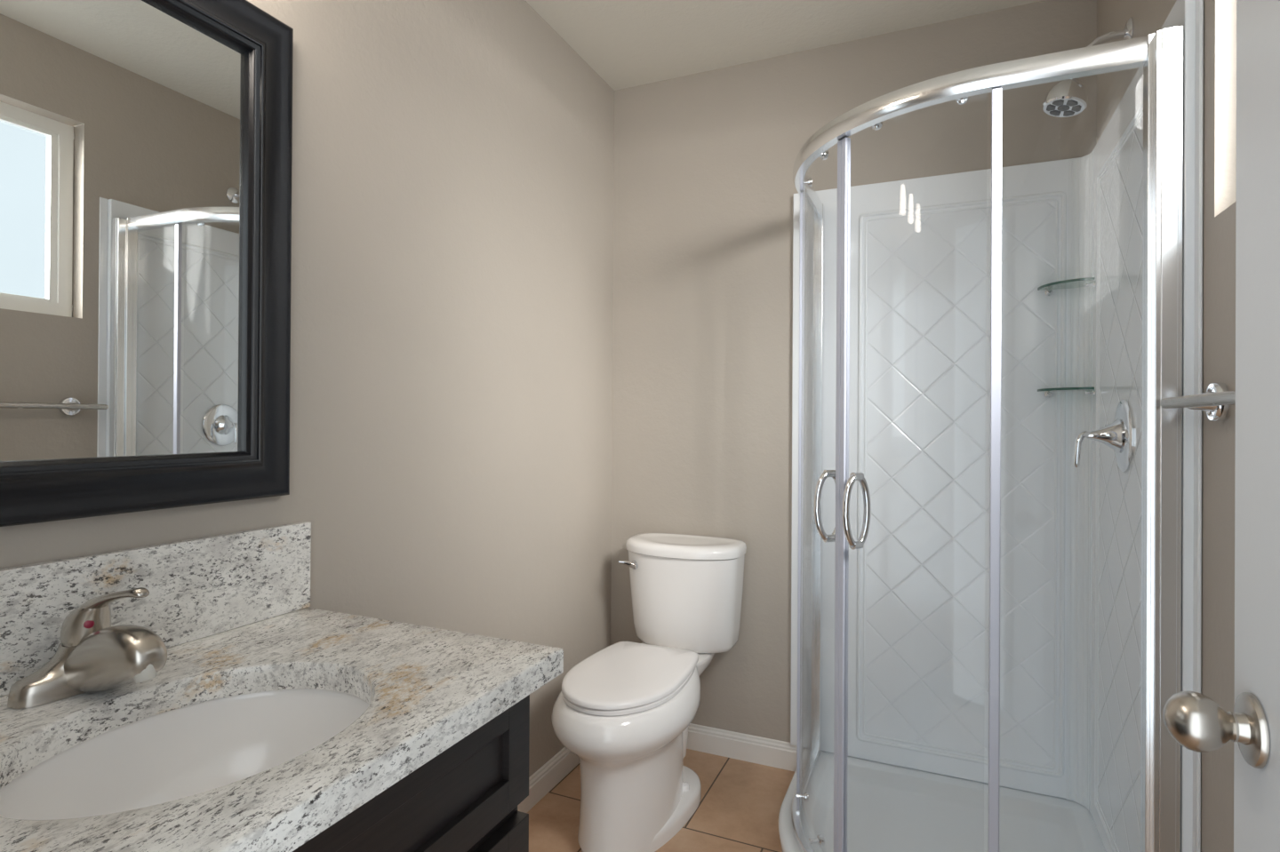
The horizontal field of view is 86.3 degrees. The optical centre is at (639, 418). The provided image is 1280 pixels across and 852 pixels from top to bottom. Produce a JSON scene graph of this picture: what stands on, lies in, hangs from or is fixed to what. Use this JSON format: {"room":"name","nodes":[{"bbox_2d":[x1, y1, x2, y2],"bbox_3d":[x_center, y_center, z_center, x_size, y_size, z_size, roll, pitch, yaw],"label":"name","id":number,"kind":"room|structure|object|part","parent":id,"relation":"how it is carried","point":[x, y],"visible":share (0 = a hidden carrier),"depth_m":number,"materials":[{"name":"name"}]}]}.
{"room":"bathroom","nodes":[
{"label":"bathroom","id":0,"kind":"room"},
{"bbox_2d":[0,0,614,777],"bbox_3d":[-0.650,-0.037,1.493,0.100,2.440,2.467,0,0,24],"label":"wall","id":1,"kind":"structure","parent":0,"point":[452,292],"depth_m":1.73,"materials":[{"name":"paint"}]},
{"bbox_2d":[0,0,293,527],"bbox_3d":[-0.810,-0.298,0.958,0.034,0.881,0.726,0,0,24],"label":"wall mirror","id":2,"kind":"object","parent":1,"relation":"attached to","point":[146,146],"visible":1,"depth_m":1.06,"materials":[{"name":"black paint"}]},
{"bbox_2d":[0,521,311,696],"bbox_3d":[-0.820,0.284,0.959,0.018,0.165,0.832,0,0,24],"label":"backsplash","id":3,"kind":"structure","parent":1,"relation":"attached to","point":[201,588],"depth_m":1.09,"materials":[{"name":"white stone"}]},
{"bbox_2d":[517,747,579,813],"bbox_3d":[-0.383,1.142,1.970,0.013,0.088,1.367,0,0,24],"label":"baseboard","id":4,"kind":"structure","parent":1,"relation":"attached to","point":[559,766],"depth_m":2.17,"materials":[{"name":"white paint"}]},
{"bbox_2d":[527,749,794,851],"bbox_3d":[0.120,1.216,1.201,1.755,0.060,2.567,0,0,24],"label":"floor","id":5,"kind":"structure","parent":0,"point":[738,811],"depth_m":2.06,"materials":[{"name":"beige tile"}]},
{"bbox_2d":[292,695,529,851],"bbox_3d":[-0.564,0.795,0.843,0.585,0.771,0.728,0,0,24],"label":"vanity cabinet","id":6,"kind":"object","parent":5,"relation":"on","point":[467,798],"visible":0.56,"depth_m":0.92,"materials":[{"name":"black wood"}]},
{"bbox_2d":[0,608,563,851],"bbox_3d":[-0.561,0.388,0.844,0.588,0.040,0.832,0,0,24],"label":"countertop","id":7,"kind":"structure","parent":6,"relation":"on","point":[425,690],"depth_m":0.87,"materials":[{"name":"white stone"}]},
{"bbox_2d":[7,587,167,709],"bbox_3d":[-0.703,0.293,0.907,0.188,0.148,0.157,0,0,24],"label":"faucet","id":8,"kind":"object","parent":7,"relation":"on","point":[92,655],"visible":1,"depth_m":0.88,"materials":[{"name":"silver metal"}]},
{"bbox_3d":[-0.709,0.261,0.910,0.154,0.084,0.054,0,0,24],"label":"lever handle","id":9,"kind":"part","parent":8,"relation":"part of","materials":[{"name":"silver metal"}]},
{"bbox_3d":[-0.692,0.320,0.902,0.158,0.093,0.062,0,0,24],"label":"spout","id":10,"kind":"part","parent":8,"relation":"part of","materials":[{"name":"silver metal"}]},
{"bbox_2d":[0,688,368,820],"bbox_3d":[-0.529,0.495,0.829,0.389,0.173,0.466,0,0,24],"label":"sink basin","id":11,"kind":"object","parent":7,"relation":"in","point":[191,750],"visible":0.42,"depth_m":0.95,"materials":[{"name":"white ceramic"}]},
{"bbox_3d":[-0.258,0.851,0.907,0.022,0.466,0.362,0,0,24],"label":"cabinet door","id":12,"kind":"part","parent":6,"relation":"part of","materials":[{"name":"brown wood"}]},
{"bbox_2d":[551,533,746,851],"bbox_3d":[0.032,0.802,2.089,0.418,0.772,0.806,0,0,24],"label":"toilet","id":13,"kind":"object","parent":5,"relation":"on","point":[627,710],"visible":1,"depth_m":1.94,"materials":[{"name":"white ceramic"}]},
{"bbox_3d":[-0.023,0.962,2.008,0.384,0.392,0.614,0,0,24],"label":"bowl","id":14,"kind":"part","parent":13,"relation":"part of","materials":[{"name":"white ceramic"}]},
{"bbox_3d":[-0.035,0.499,2.323,0.069,0.031,0.032,0,0,12],"label":"flush lever","id":15,"kind":"part","parent":13,"relation":"part of","materials":[{"name":"silver metal"}]},
{"bbox_3d":[-0.036,0.757,1.972,0.326,0.016,0.476,0,0,24],"label":"seat","id":16,"kind":"part","parent":13,"relation":"part of","materials":[{"name":"white plastic"}]},
{"bbox_3d":[-0.036,0.736,1.972,0.328,0.024,0.483,0,0,24],"label":"lid","id":17,"kind":"part","parent":13,"relation":"part of","materials":[{"name":"white plastic"}]},
{"bbox_3d":[0.149,0.438,2.341,0.410,0.040,0.256,0,0,24],"label":"tank lid","id":18,"kind":"part","parent":13,"relation":"part of","materials":[{"name":"white ceramic"}]},
{"bbox_3d":[0.149,0.621,2.342,0.394,0.322,0.237,0,0,24],"label":"tank","id":19,"kind":"part","parent":13,"relation":"part of","materials":[{"name":"white ceramic"}]},
{"bbox_2d":[778,748,1105,851],"bbox_3d":[0.757,1.148,1.742,0.824,0.087,0.861,0,0,24],"label":"shower tray","id":20,"kind":"object","parent":5,"relation":"on","point":[891,808],"visible":0.87,"depth_m":1.96,"materials":[{"name":"white plastic"}]},
{"bbox_2d":[791,25,1183,851],"bbox_3d":[0.609,0.199,1.678,0.392,1.808,1.139,0,0,-20],"label":"shower enclosure","id":21,"kind":"object","parent":20,"relation":"on","point":[1160,53],"visible":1,"depth_m":1.34,"materials":[{"name":"silver metal"}]},
{"bbox_3d":[0.452,0.213,1.783,0.039,1.732,0.343,0,0,0],"label":"curved door","id":22,"kind":"part","parent":21,"relation":"part of","materials":[{"name":"clear glass"}]},
{"bbox_3d":[0.456,0.211,1.644,0.084,0.175,0.019,0,0,-17],"label":"door handle","id":23,"kind":"part","parent":21,"relation":"part of","materials":[{"name":"silver metal"}]},
{"bbox_3d":[0.494,0.211,1.557,0.084,0.175,0.019,0,0,-29],"label":"door handle","id":24,"kind":"part","parent":21,"relation":"part of","materials":[{"name":"silver metal"}]},
{"bbox_3d":[0.601,-0.678,1.693,0.353,0.048,1.066,0,0,-19],"label":"rail","id":25,"kind":"part","parent":21,"relation":"part of","materials":[{"name":"silver metal"}]},
{"bbox_3d":[0.577,0.212,1.468,0.032,1.732,0.305,1,0,-45],"label":"curved door","id":26,"kind":"part","parent":21,"relation":"part of","materials":[{"name":"clear glass"}]},
{"bbox_2d":[790,0,1203,851],"bbox_3d":[0.738,0.171,1.741,0.868,1.862,0.889,0,0,24],"label":"shower surround","id":27,"kind":"object","parent":20,"relation":"on","point":[920,248],"visible":0.88,"depth_m":2.04,"materials":[{"name":"white plastic"}]},
{"bbox_3d":[0.904,0.173,2.143,0.848,1.862,0.020,0,0,24],"label":"panel","id":28,"kind":"part","parent":27,"relation":"part of","materials":[{"name":"white"}]},
{"bbox_3d":[0.972,0.191,2.103,0.580,1.711,0.012,0,0,24],"label":"panel moulding","id":29,"kind":"part","parent":27,"relation":"part of","materials":[{"name":"white plastic"}]},
{"bbox_2d":[1037,277,1095,295],"bbox_3d":[1.206,-0.371,1.931,0.129,0.024,0.129,0,0,24],"label":"corner shelf","id":30,"kind":"object","parent":27,"relation":"attached to","point":[1088,282],"visible":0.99,"depth_m":1.92,"materials":[{"name":"clear glass"}]},
{"bbox_3d":[1.203,-0.379,1.930,0.122,0.006,0.122,0,0,24],"label":"shelf glass","id":31,"kind":"part","parent":30,"relation":"part of","materials":[{"name":"clear glass"}]},
{"bbox_2d":[1037,386,1095,397],"bbox_3d":[1.204,-0.073,1.930,0.129,0.024,0.129,0,0,24],"label":"corner shelf","id":32,"kind":"object","parent":27,"relation":"attached to","point":[1092,391],"visible":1,"depth_m":1.90,"materials":[{"name":"clear glass"}]},
{"bbox_3d":[1.201,-0.081,1.929,0.122,0.006,0.122,0,0,24],"label":"shelf glass","id":33,"kind":"part","parent":32,"relation":"part of","materials":[{"name":"clear glass"}]},
{"bbox_2d":[1073,400,1133,472],"bbox_3d":[1.071,0.041,1.596,0.101,0.168,0.168,0,0,24],"label":"shower valve","id":34,"kind":"object","parent":27,"relation":"attached to","point":[1118,436],"visible":1,"depth_m":1.56,"materials":[{"name":"silver metal"}]},
{"bbox_3d":[1.067,0.058,1.598,0.091,0.115,0.080,0,0,24],"label":"lever","id":35,"kind":"part","parent":34,"relation":"part of","materials":[{"name":"silver metal"}]},
{"bbox_3d":[1.107,0.190,1.550,0.013,1.710,0.649,0,0,24],"label":"panel moulding","id":36,"kind":"part","parent":27,"relation":"part of","materials":[{"name":"white plastic"}]},
{"bbox_3d":[1.126,0.173,1.570,0.020,1.862,0.889,0,0,24],"label":"panel","id":37,"kind":"part","parent":27,"relation":"part of","materials":[{"name":"white plastic"}]},
{"bbox_2d":[525,0,1043,90],"bbox_3d":[0.135,-1.283,1.209,1.755,0.060,2.567,0,0,24],"label":"ceiling","id":38,"kind":"structure","parent":0,"point":[628,44],"depth_m":2.17,"materials":[{"name":"paint"}]},
{"bbox_2d":[610,0,1096,752],"bbox_3d":[0.625,-0.027,2.334,1.755,2.440,0.100,0,0,24],"label":"wall","id":39,"kind":"structure","parent":0,"point":[704,189],"depth_m":2.39,"materials":[{"name":"paint"}]},
{"bbox_2d":[686,723,802,772],"bbox_3d":[0.222,1.147,2.443,0.712,0.088,0.013,0,0,24],"label":"baseboard","id":40,"kind":"structure","parent":39,"relation":"attached to","point":[763,751],"depth_m":2.38,"materials":[{"name":"white paint"}]},
{"bbox_2d":[1096,0,1236,851],"bbox_3d":[0.869,-0.030,0.823,0.110,2.440,2.467,0,0,24],"label":"wall","id":41,"kind":"structure","parent":0,"point":[1220,16],"depth_m":1.11,"materials":[{"name":"paint"}]},
{"bbox_2d":[1041,16,1134,117],"bbox_3d":[1.078,-0.849,1.652,0.182,0.202,0.095,0,0,24],"label":"shower head","id":42,"kind":"object","parent":41,"relation":"attached to","point":[1067,98],"visible":0.75,"depth_m":1.64,"materials":[{"name":"silver metal"}]},
{"bbox_3d":[1.105,-0.884,1.649,0.117,0.086,0.019,0,0,24],"label":"arm","id":43,"kind":"part","parent":42,"relation":"part of","materials":[{"name":"silver metal"}]},
{"bbox_2d":[1160,382,1235,422],"bbox_3d":[0.779,-0.028,0.832,0.061,0.063,0.751,0,0,24],"label":"towel bar","id":44,"kind":"object","parent":41,"relation":"attached to","point":[1216,402],"visible":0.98,"depth_m":1.06,"materials":[{"name":"silver metal"}]},
{"bbox_3d":[-0.370,-0.040,0.076,1.555,2.440,0.100,0,0,24],"label":"wall","id":45,"kind":"structure","parent":0,"visible":0},
{"bbox_2d":[1162,0,1279,851],"bbox_3d":[0.395,0.164,0.287,0.102,2.018,0.846,0,0,24],"label":"door","id":46,"kind":"structure","parent":45,"relation":"in","point":[1194,720],"depth_m":0.62,"materials":[{"name":"white paint"}]},
{"bbox_3d":[0.529,0.284,0.636,0.067,0.064,0.064,0,0,24],"label":"knob","id":47,"kind":"part","parent":46,"relation":"part of","materials":[{"name":"silver metal"}]}
]}

